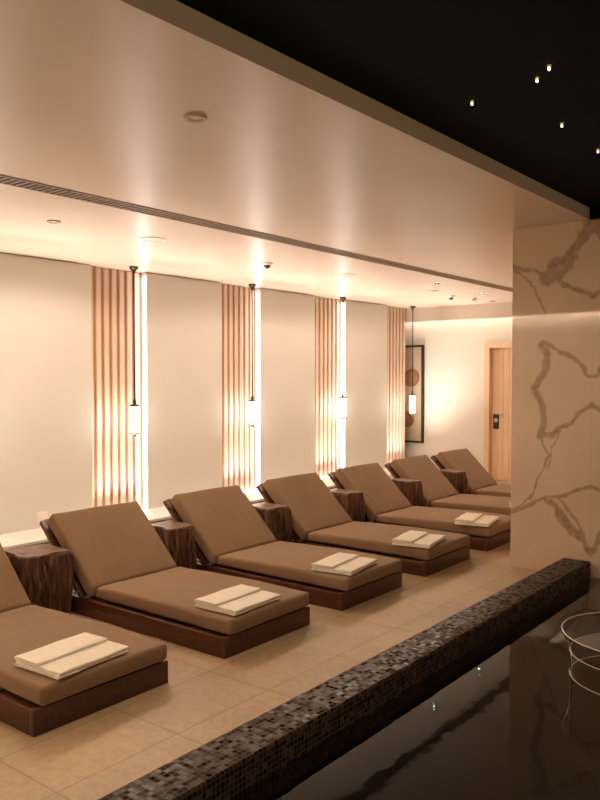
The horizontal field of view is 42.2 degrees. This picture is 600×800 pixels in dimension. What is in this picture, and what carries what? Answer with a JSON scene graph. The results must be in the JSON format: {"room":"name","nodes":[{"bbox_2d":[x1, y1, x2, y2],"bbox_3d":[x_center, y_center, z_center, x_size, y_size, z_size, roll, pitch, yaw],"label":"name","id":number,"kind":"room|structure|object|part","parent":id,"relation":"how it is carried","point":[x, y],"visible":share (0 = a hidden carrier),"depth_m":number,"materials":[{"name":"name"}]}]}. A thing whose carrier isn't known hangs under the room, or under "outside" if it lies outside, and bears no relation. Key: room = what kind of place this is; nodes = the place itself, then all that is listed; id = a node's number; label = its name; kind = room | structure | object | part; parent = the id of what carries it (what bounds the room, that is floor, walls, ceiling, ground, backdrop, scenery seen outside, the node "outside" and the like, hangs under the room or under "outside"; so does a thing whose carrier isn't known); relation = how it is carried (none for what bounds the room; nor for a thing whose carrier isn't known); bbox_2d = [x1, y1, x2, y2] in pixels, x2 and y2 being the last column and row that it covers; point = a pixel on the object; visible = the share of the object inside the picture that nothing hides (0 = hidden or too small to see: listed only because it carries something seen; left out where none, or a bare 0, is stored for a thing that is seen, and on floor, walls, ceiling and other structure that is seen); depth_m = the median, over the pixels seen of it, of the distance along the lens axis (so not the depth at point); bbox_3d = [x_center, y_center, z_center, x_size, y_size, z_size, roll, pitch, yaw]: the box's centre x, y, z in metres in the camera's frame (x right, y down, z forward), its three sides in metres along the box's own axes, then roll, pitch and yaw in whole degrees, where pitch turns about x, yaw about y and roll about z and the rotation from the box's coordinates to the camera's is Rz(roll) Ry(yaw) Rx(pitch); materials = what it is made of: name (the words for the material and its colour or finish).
{"room":"spa","nodes":[
{"label":"spa","id":0,"kind":"room"},
{"bbox_2d":[0,253,396,534],"bbox_3d":[-1.736,-0.003,8.774,0.255,2.827,11.237,1,2,38],"label":"wall","id":1,"kind":"structure","parent":0,"point":[46,372],"depth_m":8.86,"materials":[{"name":"white paint"}]},
{"bbox_2d":[37,511,46,523],"bbox_3d":[-2.517,1.149,7.595,0.016,0.115,0.115,1,2,38],"label":"wall socket","id":2,"kind":"object","parent":1,"relation":"attached to","point":[41,516],"visible":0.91,"depth_m":7.58,"materials":[{"name":"white plastic"}]},
{"bbox_2d":[91,266,147,508],"bbox_3d":[-1.965,-0.088,8.360,0.102,2.621,0.741,1,2,38],"label":"slatted panel","id":3,"kind":"object","parent":1,"relation":"attached to","point":[116,454],"visible":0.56,"depth_m":8.40,"materials":[{"name":"brown wood"}]},
{"bbox_2d":[0,468,393,549],"bbox_3d":[-1.472,1.316,8.605,0.625,0.200,11.237,1,2,38],"label":"trim","id":4,"kind":"structure","parent":1,"relation":"attached to","point":[32,536],"depth_m":7.40,"materials":[{"name":"white stone"}]},
{"bbox_2d":[222,284,259,491],"bbox_3d":[-0.781,-0.132,9.865,0.102,2.621,0.708,1,2,38],"label":"slatted panel","id":5,"kind":"object","parent":1,"relation":"attached to","point":[238,437],"visible":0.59,"depth_m":9.92,"materials":[{"name":"brown wood"}]},
{"bbox_2d":[315,297,344,478],"bbox_3d":[0.400,-0.176,11.365,0.102,2.621,0.743,1,2,38],"label":"slatted panel","id":6,"kind":"object","parent":1,"relation":"attached to","point":[327,310],"visible":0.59,"depth_m":11.43,"materials":[{"name":"brown wood"}]},
{"bbox_2d":[387,306,404,462],"bbox_3d":[1.570,-0.221,12.868,0.080,2.621,0.702,1,2,38],"label":"slatted panel","id":7,"kind":"object","parent":1,"relation":"attached to","point":[395,316],"visible":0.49,"depth_m":12.92,"materials":[{"name":"brown wood"}]},
{"bbox_2d":[0,488,536,799],"bbox_3d":[-1.226,1.398,6.863,6.239,0.200,9.100,1,2,38],"label":"floor","id":8,"kind":"structure","parent":0,"point":[205,697],"depth_m":3.75,"materials":[{"name":"beige tile"}]},
{"bbox_2d":[4,544,73,613],"bbox_3d":[-1.657,1.147,4.883,0.385,0.418,0.367,1,2,41],"label":"table","id":9,"kind":"object","parent":8,"relation":"on","point":[45,572],"visible":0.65,"depth_m":4.78,"materials":[{"name":"brown wood"}]},
{"bbox_2d":[0,543,167,736],"bbox_3d":[-1.645,1.078,4.110,1.957,0.601,0.761,1,2,38],"label":"sun lounger","id":10,"kind":"object","parent":8,"relation":"on","point":[34,704],"visible":0.84,"depth_m":3.62,"materials":[{"name":"brown fabric"}]},
{"bbox_2d":[0,543,30,612],"bbox_3d":[-1.971,1.012,4.386,0.486,0.485,0.726,1,2,38],"label":"backrest cushion","id":11,"kind":"object","parent":10,"relation":"on","point":[13,595],"depth_m":4.52,"materials":[{"name":"brown fabric"}]},
{"bbox_2d":[14,632,128,679],"bbox_3d":[-1.041,1.164,3.565,0.308,0.045,0.411,1,2,34],"label":"folded towel","id":12,"kind":"object","parent":10,"relation":"on","point":[60,659],"visible":1,"depth_m":3.52,"materials":[{"name":"white fabric"}]},
{"bbox_2d":[0,605,166,705],"bbox_3d":[-1.319,1.227,3.890,1.167,0.096,0.710,1,2,38],"label":"seat cushion","id":13,"kind":"object","parent":10,"relation":"on","point":[23,628],"depth_m":3.69,"materials":[{"name":"brown fabric"}]},
{"bbox_2d":[39,501,309,658],"bbox_3d":[-0.937,1.052,5.009,1.957,0.601,0.761,1,2,38],"label":"sun lounger","id":14,"kind":"object","parent":8,"relation":"on","point":[125,576],"visible":0.9,"depth_m":4.84,"materials":[{"name":"brown fabric"}]},
{"bbox_3d":[-1.544,1.028,5.044,0.454,0.446,0.034,1,2,38],"label":"backrest rail","id":15,"kind":"part","parent":14,"relation":"part of","materials":[{"name":"red wood"}]},
{"bbox_2d":[48,501,176,596],"bbox_3d":[-1.264,0.986,5.285,0.486,0.485,0.726,1,2,38],"label":"backrest cushion","id":16,"kind":"object","parent":14,"relation":"on","point":[114,543],"depth_m":5.19,"materials":[{"name":"brown fabric"}]},
{"bbox_2d":[96,567,308,634],"bbox_3d":[-0.612,1.200,4.788,1.167,0.096,0.710,1,2,38],"label":"seat cushion","id":17,"kind":"object","parent":14,"relation":"on","point":[167,594],"depth_m":4.65,"materials":[{"name":"brown fabric"}]},
{"bbox_2d":[194,584,280,615],"bbox_3d":[-0.354,1.138,4.450,0.308,0.045,0.411,1,2,36],"label":"folded towel","id":18,"kind":"object","parent":14,"relation":"on","point":[239,599],"visible":1,"depth_m":4.40,"materials":[{"name":"white fabric"}]},
{"bbox_2d":[152,520,196,568],"bbox_3d":[-0.954,1.122,5.727,0.368,0.419,0.290,2,2,44],"label":"table","id":19,"kind":"object","parent":8,"relation":"on","point":[177,537],"visible":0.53,"depth_m":5.63,"materials":[{"name":"brown wood"}]},
{"bbox_2d":[252,502,292,541],"bbox_3d":[-0.274,1.097,6.574,0.369,0.419,0.311,2,2,44],"label":"table","id":20,"kind":"object","parent":8,"relation":"on","point":[278,517],"visible":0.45,"depth_m":6.48,"materials":[{"name":"brown wood"}]},
{"bbox_2d":[163,485,401,610],"bbox_3d":[-0.267,1.027,5.860,1.957,0.601,0.761,1,2,38],"label":"sun lounger","id":21,"kind":"object","parent":8,"relation":"on","point":[231,538],"visible":0.89,"depth_m":5.73,"materials":[{"name":"brown fabric"}]},
{"bbox_3d":[-0.874,1.003,5.895,0.454,0.446,0.034,1,2,38],"label":"backrest rail","id":22,"kind":"part","parent":21,"relation":"part of","materials":[{"name":"red wood"}]},
{"bbox_2d":[171,485,276,563],"bbox_3d":[-0.593,0.961,6.136,0.486,0.485,0.726,1,2,38],"label":"backrest cushion","id":23,"kind":"object","parent":21,"relation":"on","point":[224,521],"depth_m":6.03,"materials":[{"name":"brown fabric"}]},
{"bbox_2d":[217,541,401,590],"bbox_3d":[0.059,1.175,5.640,1.167,0.096,0.710,1,2,38],"label":"seat cushion","id":24,"kind":"object","parent":21,"relation":"on","point":[289,562],"depth_m":5.49,"materials":[{"name":"brown fabric"}]},
{"bbox_2d":[311,552,376,575],"bbox_3d":[0.305,1.113,5.303,0.308,0.045,0.411,1,2,30],"label":"folded towel","id":25,"kind":"object","parent":21,"relation":"on","point":[338,563],"visible":1,"depth_m":5.24,"materials":[{"name":"white fabric"}]},
{"bbox_2d":[330,488,364,521],"bbox_3d":[0.418,1.073,7.398,0.351,0.418,0.293,2,2,44],"label":"table","id":26,"kind":"object","parent":8,"relation":"on","point":[352,501],"visible":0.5,"depth_m":7.30,"materials":[{"name":"brown wood"}]},
{"bbox_2d":[256,472,469,576],"bbox_3d":[0.404,1.002,6.713,1.957,0.601,0.761,1,2,38],"label":"sun lounger","id":27,"kind":"object","parent":8,"relation":"on","point":[318,518],"visible":0.81,"depth_m":6.59,"materials":[{"name":"brown fabric"}]},
{"bbox_3d":[-0.203,0.978,6.747,0.454,0.446,0.034,1,2,38],"label":"backrest rail","id":28,"kind":"part","parent":27,"relation":"part of","materials":[{"name":"red wood"}]},
{"bbox_2d":[263,472,352,539],"bbox_3d":[0.078,0.935,6.988,0.486,0.485,0.726,1,2,38],"label":"backrest cushion","id":29,"kind":"object","parent":27,"relation":"on","point":[314,507],"depth_m":6.89,"materials":[{"name":"brown fabric"}]},
{"bbox_2d":[307,521,469,559],"bbox_3d":[0.730,1.150,6.492,1.167,0.096,0.710,1,2,38],"label":"seat cushion","id":30,"kind":"object","parent":27,"relation":"on","point":[373,538],"depth_m":6.34,"materials":[{"name":"brown fabric"}]},
{"bbox_2d":[392,530,445,548],"bbox_3d":[0.937,1.089,6.102,0.308,0.045,0.411,1,2,28],"label":"folded towel","id":31,"kind":"object","parent":27,"relation":"on","point":[421,539],"visible":1,"depth_m":6.02,"materials":[{"name":"white fabric"}]},
{"bbox_2d":[391,478,423,506],"bbox_3d":[1.101,1.048,8.219,0.362,0.419,0.260,2,2,44],"label":"table","id":32,"kind":"object","parent":8,"relation":"on","point":[412,490],"visible":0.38,"depth_m":8.11,"materials":[{"name":"brown wood"}]},
{"bbox_2d":[328,463,510,551],"bbox_3d":[1.069,0.977,7.557,1.957,0.601,0.761,1,2,38],"label":"sun lounger","id":33,"kind":"object","parent":8,"relation":"on","point":[385,503],"visible":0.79,"depth_m":7.47,"materials":[{"name":"brown fabric"}]},
{"bbox_3d":[0.462,0.953,7.592,0.454,0.446,0.034,1,2,38],"label":"backrest rail","id":34,"kind":"part","parent":33,"relation":"part of","materials":[{"name":"red wood"}]},
{"bbox_2d":[334,463,411,521],"bbox_3d":[0.743,0.910,7.833,0.486,0.485,0.726,1,2,38],"label":"backrest cushion","id":35,"kind":"object","parent":33,"relation":"on","point":[381,495],"depth_m":7.74,"materials":[{"name":"brown fabric"}]},
{"bbox_2d":[376,506,510,536],"bbox_3d":[1.395,1.125,7.337,1.167,0.096,0.710,1,2,38],"label":"seat cushion","id":36,"kind":"object","parent":33,"relation":"on","point":[434,518],"depth_m":7.19,"materials":[{"name":"brown fabric"}]},
{"bbox_2d":[454,512,498,526],"bbox_3d":[1.581,1.064,6.943,0.308,0.045,0.411,1,2,27],"label":"folded towel","id":37,"kind":"object","parent":33,"relation":"on","point":[473,519],"visible":1,"depth_m":6.85,"materials":[{"name":"white fabric"}]},
{"bbox_2d":[384,455,510,514],"bbox_3d":[1.718,0.952,8.382,1.957,0.601,0.761,1,2,38],"label":"sun lounger","id":38,"kind":"object","parent":8,"relation":"on","point":[438,492],"visible":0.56,"depth_m":8.46,"materials":[{"name":"brown fabric"}]},
{"bbox_3d":[1.111,0.928,8.417,0.454,0.446,0.034,1,2,38],"label":"backrest rail","id":39,"kind":"part","parent":38,"relation":"part of","materials":[{"name":"red wood"}]},
{"bbox_2d":[390,455,458,506],"bbox_3d":[1.392,0.886,8.658,0.486,0.485,0.726,1,2,38],"label":"backrest cushion","id":40,"kind":"object","parent":38,"relation":"on","point":[435,486],"depth_m":8.58,"materials":[{"name":"brown fabric"}]},
{"bbox_2d":[430,494,510,514],"bbox_3d":[2.044,1.101,8.161,1.167,0.096,0.710,1,2,38],"label":"seat cushion","id":41,"kind":"object","parent":38,"relation":"on","point":[483,503],"depth_m":8.12,"materials":[{"name":"brown fabric"}]},
{"bbox_2d":[440,469,468,493],"bbox_3d":[1.763,1.025,9.024,0.368,0.418,0.263,2,2,44],"label":"table","id":42,"kind":"object","parent":8,"relation":"on","point":[458,479],"visible":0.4,"depth_m":8.90,"materials":[{"name":"brown wood"}]},
{"bbox_2d":[430,448,510,496],"bbox_3d":[2.361,0.928,9.199,1.957,0.601,0.761,1,2,38],"label":"sun lounger","id":43,"kind":"object","parent":8,"relation":"on","point":[480,482],"visible":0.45,"depth_m":9.34,"materials":[{"name":"brown fabric"}]},
{"bbox_3d":[1.754,0.904,9.234,0.454,0.446,0.034,1,2,38],"label":"backrest rail","id":44,"kind":"part","parent":43,"relation":"part of","materials":[{"name":"red wood"}]},
{"bbox_2d":[473,484,510,496],"bbox_3d":[2.687,1.076,8.978,1.167,0.096,0.710,1,2,38],"label":"seat cushion","id":45,"kind":"object","parent":43,"relation":"on","point":[504,490],"depth_m":9.05,"materials":[{"name":"brown fabric"}]},
{"bbox_2d":[0,0,589,308],"bbox_3d":[-0.235,-1.432,7.845,6.480,0.085,11.700,1,2,38],"label":"ceiling","id":46,"kind":"structure","parent":0,"point":[96,95],"depth_m":4.32,"materials":[{"name":"white paint"}]},
{"bbox_2d":[47,220,60,223],"bbox_3d":[-1.828,-1.322,5.774,0.104,0.012,0.104,1,2,38],"label":"recessed light","id":47,"kind":"object","parent":46,"relation":"in","point":[48,221],"visible":1,"depth_m":5.76,"materials":[{"name":"white plastic"}]},
{"bbox_2d":[129,266,139,436],"bbox_3d":[-1.744,-0.504,8.186,0.104,1.790,0.104,1,2,38],"label":"pendant lantern","id":48,"kind":"object","parent":46,"relation":"hanging from","point":[134,408],"visible":1,"depth_m":8.17,"materials":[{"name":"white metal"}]},
{"bbox_3d":[-1.744,-0.664,8.181,0.015,1.330,0.015,1,2,38],"label":"rod","id":49,"kind":"part","parent":48,"relation":"part of","materials":[{"name":"brown metal"}]},
{"bbox_3d":[-1.741,-0.664,8.172,0.014,1.370,0.029,2,2,43],"label":"cord","id":50,"kind":"part","parent":48,"relation":"part of","materials":[{"name":"brown metal"}]},
{"bbox_3d":[-1.744,0.206,8.207,0.090,0.273,0.090,1,2,38],"label":"lamp glass","id":51,"kind":"part","parent":48,"relation":"part of","materials":[{"name":"white glass"}]},
{"bbox_2d":[140,237,165,241],"bbox_3d":[-1.235,-1.347,6.527,0.216,0.006,0.216,1,2,38],"label":"recessed light","id":52,"kind":"object","parent":46,"relation":"in","point":[147,239],"visible":1,"depth_m":6.53,"materials":[{"name":"white plastic"}]},
{"bbox_2d":[183,113,206,122],"bbox_3d":[-0.466,-1.254,3.463,0.104,0.012,0.104,1,2,38],"label":"recessed light","id":53,"kind":"object","parent":46,"relation":"in","point":[191,117],"visible":1,"depth_m":3.46,"materials":[{"name":"white plastic"}]},
{"bbox_2d":[248,284,256,426],"bbox_3d":[-0.597,-0.550,9.741,0.104,1.790,0.104,1,2,38],"label":"pendant lantern","id":54,"kind":"object","parent":46,"relation":"hanging from","point":[252,403],"visible":1,"depth_m":9.72,"materials":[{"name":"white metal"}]},
{"bbox_3d":[-0.593,-0.710,9.726,0.014,1.370,0.029,2,2,43],"label":"cord","id":55,"kind":"part","parent":54,"relation":"part of","materials":[{"name":"brown metal"}]},
{"bbox_3d":[-0.597,-0.710,9.736,0.015,1.330,0.015,1,2,38],"label":"rod","id":56,"kind":"part","parent":54,"relation":"part of","materials":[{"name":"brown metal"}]},
{"bbox_3d":[-0.597,0.160,9.761,0.090,0.273,0.090,1,2,38],"label":"lamp glass","id":57,"kind":"part","parent":54,"relation":"part of","materials":[{"name":"white glass"}]},
{"bbox_2d":[0,174,511,291],"bbox_3d":[0.394,-1.369,7.255,0.170,0.006,10.750,1,2,38],"label":"ceiling vent","id":58,"kind":"object","parent":46,"relation":"in","point":[7,180],"visible":0.88,"depth_m":5.86,"materials":[{"name":"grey metal"}]},
{"bbox_2d":[261,262,272,268],"bbox_3d":[-0.334,-1.363,7.899,0.120,0.056,0.120,1,2,38],"label":"sprinkler head","id":59,"kind":"object","parent":46,"relation":"attached to","point":[266,265],"visible":1,"depth_m":7.87},
{"bbox_2d":[261,262,272,264],"bbox_3d":[-0.334,-1.379,7.899,0.120,0.024,0.120,1,2,38],"label":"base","id":60,"kind":"object","parent":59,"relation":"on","point":[264,263],"depth_m":7.85,"materials":[{"name":"white plastic"}]},
{"bbox_2d":[339,297,345,419],"bbox_3d":[0.627,-0.598,11.343,0.104,1.790,0.104,1,2,38],"label":"pendant lantern","id":61,"kind":"object","parent":46,"relation":"hanging from","point":[342,398],"visible":1,"depth_m":11.33,"materials":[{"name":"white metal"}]},
{"bbox_3d":[0.627,-0.757,11.339,0.015,1.330,0.015,1,2,38],"label":"rod","id":62,"kind":"part","parent":61,"relation":"part of","materials":[{"name":"brown metal"}]},
{"bbox_3d":[0.627,0.113,11.364,0.090,0.273,0.090,1,2,38],"label":"lamp glass","id":63,"kind":"part","parent":61,"relation":"part of","materials":[{"name":"white glass"}]},
{"bbox_3d":[0.630,-0.757,11.329,0.014,1.370,0.029,2,2,43],"label":"cord","id":64,"kind":"part","parent":61,"relation":"part of","materials":[{"name":"brown metal"}]},
{"bbox_2d":[338,274,356,276],"bbox_3d":[0.537,-1.415,8.826,0.216,0.006,0.216,1,2,38],"label":"recessed light","id":65,"kind":"object","parent":46,"relation":"in","point":[340,275],"visible":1,"depth_m":8.84,"materials":[{"name":"white plastic"}]},
{"bbox_2d":[409,306,415,415],"bbox_3d":[1.840,-0.638,12.714,0.104,1.790,0.104,1,2,38],"label":"pendant lantern","id":66,"kind":"object","parent":46,"relation":"hanging from","point":[412,396],"visible":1,"depth_m":12.70,"materials":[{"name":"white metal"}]},
{"bbox_3d":[1.840,-0.798,12.710,0.015,1.330,0.015,1,2,38],"label":"rod","id":67,"kind":"part","parent":66,"relation":"part of","materials":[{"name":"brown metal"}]},
{"bbox_3d":[1.840,0.072,12.735,0.090,0.273,0.090,1,2,38],"label":"lamp glass","id":68,"kind":"part","parent":66,"relation":"part of","materials":[{"name":"white glass"}]},
{"bbox_2d":[176,0,599,207],"bbox_3d":[1.881,-1.330,1.118,5.475,0.108,8.145,1,2,38],"label":"ceiling","id":69,"kind":"structure","parent":0,"point":[425,61],"depth_m":3.05,"materials":[{"name":"black paint"}]},
{"bbox_2d":[231,577,599,799],"bbox_3d":[1.833,1.455,1.047,5.360,0.001,7.845,1,2,38],"label":"pool water","id":70,"kind":"object","parent":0,"point":[506,719],"visible":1,"depth_m":3.21,"materials":[{"name":"black liquid"}]},
{"bbox_2d":[405,318,511,469],"bbox_3d":[3.078,-0.117,12.627,5.822,2.827,0.150,1,2,38],"label":"wall","id":71,"kind":"structure","parent":0,"point":[453,350],"depth_m":12.93,"materials":[{"name":"beige paint"}]},
{"bbox_2d":[405,345,423,442],"bbox_3d":[1.751,-0.109,13.543,0.905,1.673,0.050,1,2,38],"label":"framed picture","id":72,"kind":"object","parent":71,"relation":"attached to","point":[414,425],"visible":0.32,"depth_m":13.36,"materials":[{"name":"black paint"}]},
{"bbox_2d":[484,342,511,480],"bbox_3d":[3.478,0.197,12.290,1.160,2.220,0.140,1,2,38],"label":"door","id":73,"kind":"structure","parent":71,"relation":"in","point":[497,356],"depth_m":12.54,"materials":[{"name":"brown wood"}]},
{"bbox_3d":[3.170,0.349,12.570,0.095,0.240,0.016,1,2,38],"label":"lock plate","id":74,"kind":"part","parent":73,"relation":"part of","materials":[{"name":"black paint"}]},
{"bbox_2d":[495,480,510,483],"bbox_3d":[2.438,1.390,11.521,6.239,0.120,2.750,1,2,38],"label":"floor","id":75,"kind":"structure","parent":0,"point":[497,481],"depth_m":12.32,"materials":[{"name":"beige tile"}]},
{"bbox_2d":[510,219,599,577],"bbox_3d":[5.842,0.302,6.609,5.978,3.305,5.905,1,2,38],"label":"wall","id":76,"kind":"structure","parent":0,"point":[555,414],"depth_m":5.91,"materials":[{"name":"beige stone"}]},
{"bbox_2d":[98,558,589,799],"bbox_3d":[-0.349,1.419,2.764,0.205,0.260,7.845,1,2,38],"label":"pool edge","id":77,"kind":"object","parent":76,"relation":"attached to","point":[233,762],"depth_m":3.31,"materials":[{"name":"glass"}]},
{"bbox_2d":[405,302,511,322],"bbox_3d":[2.898,-1.407,12.361,5.822,0.232,0.130,1,2,38],"label":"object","id":78,"kind":"structure","parent":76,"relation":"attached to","point":[504,309],"depth_m":12.53,"materials":[{"name":"paint"}]},
{"bbox_2d":[590,206,599,219],"bbox_3d":[4.276,-1.321,4.087,5.380,0.090,0.120,1,2,38],"label":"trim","id":79,"kind":"structure","parent":76,"relation":"attached to","point":[594,211],"depth_m":5.68,"materials":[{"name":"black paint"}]},
{"bbox_3d":[1.786,1.907,1.162,5.560,0.619,7.945,1,2,38],"label":"floor","id":80,"kind":"structure","parent":0,"visible":0},
{"bbox_2d":[561,612,599,700],"bbox_3d":[1.642,1.583,3.757,0.730,0.912,0.730,1,2,38],"label":"handrail","id":81,"kind":"object","parent":80,"relation":"on","point":[581,632],"visible":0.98,"depth_m":3.72,"materials":[{"name":"silver metal"}]}
]}

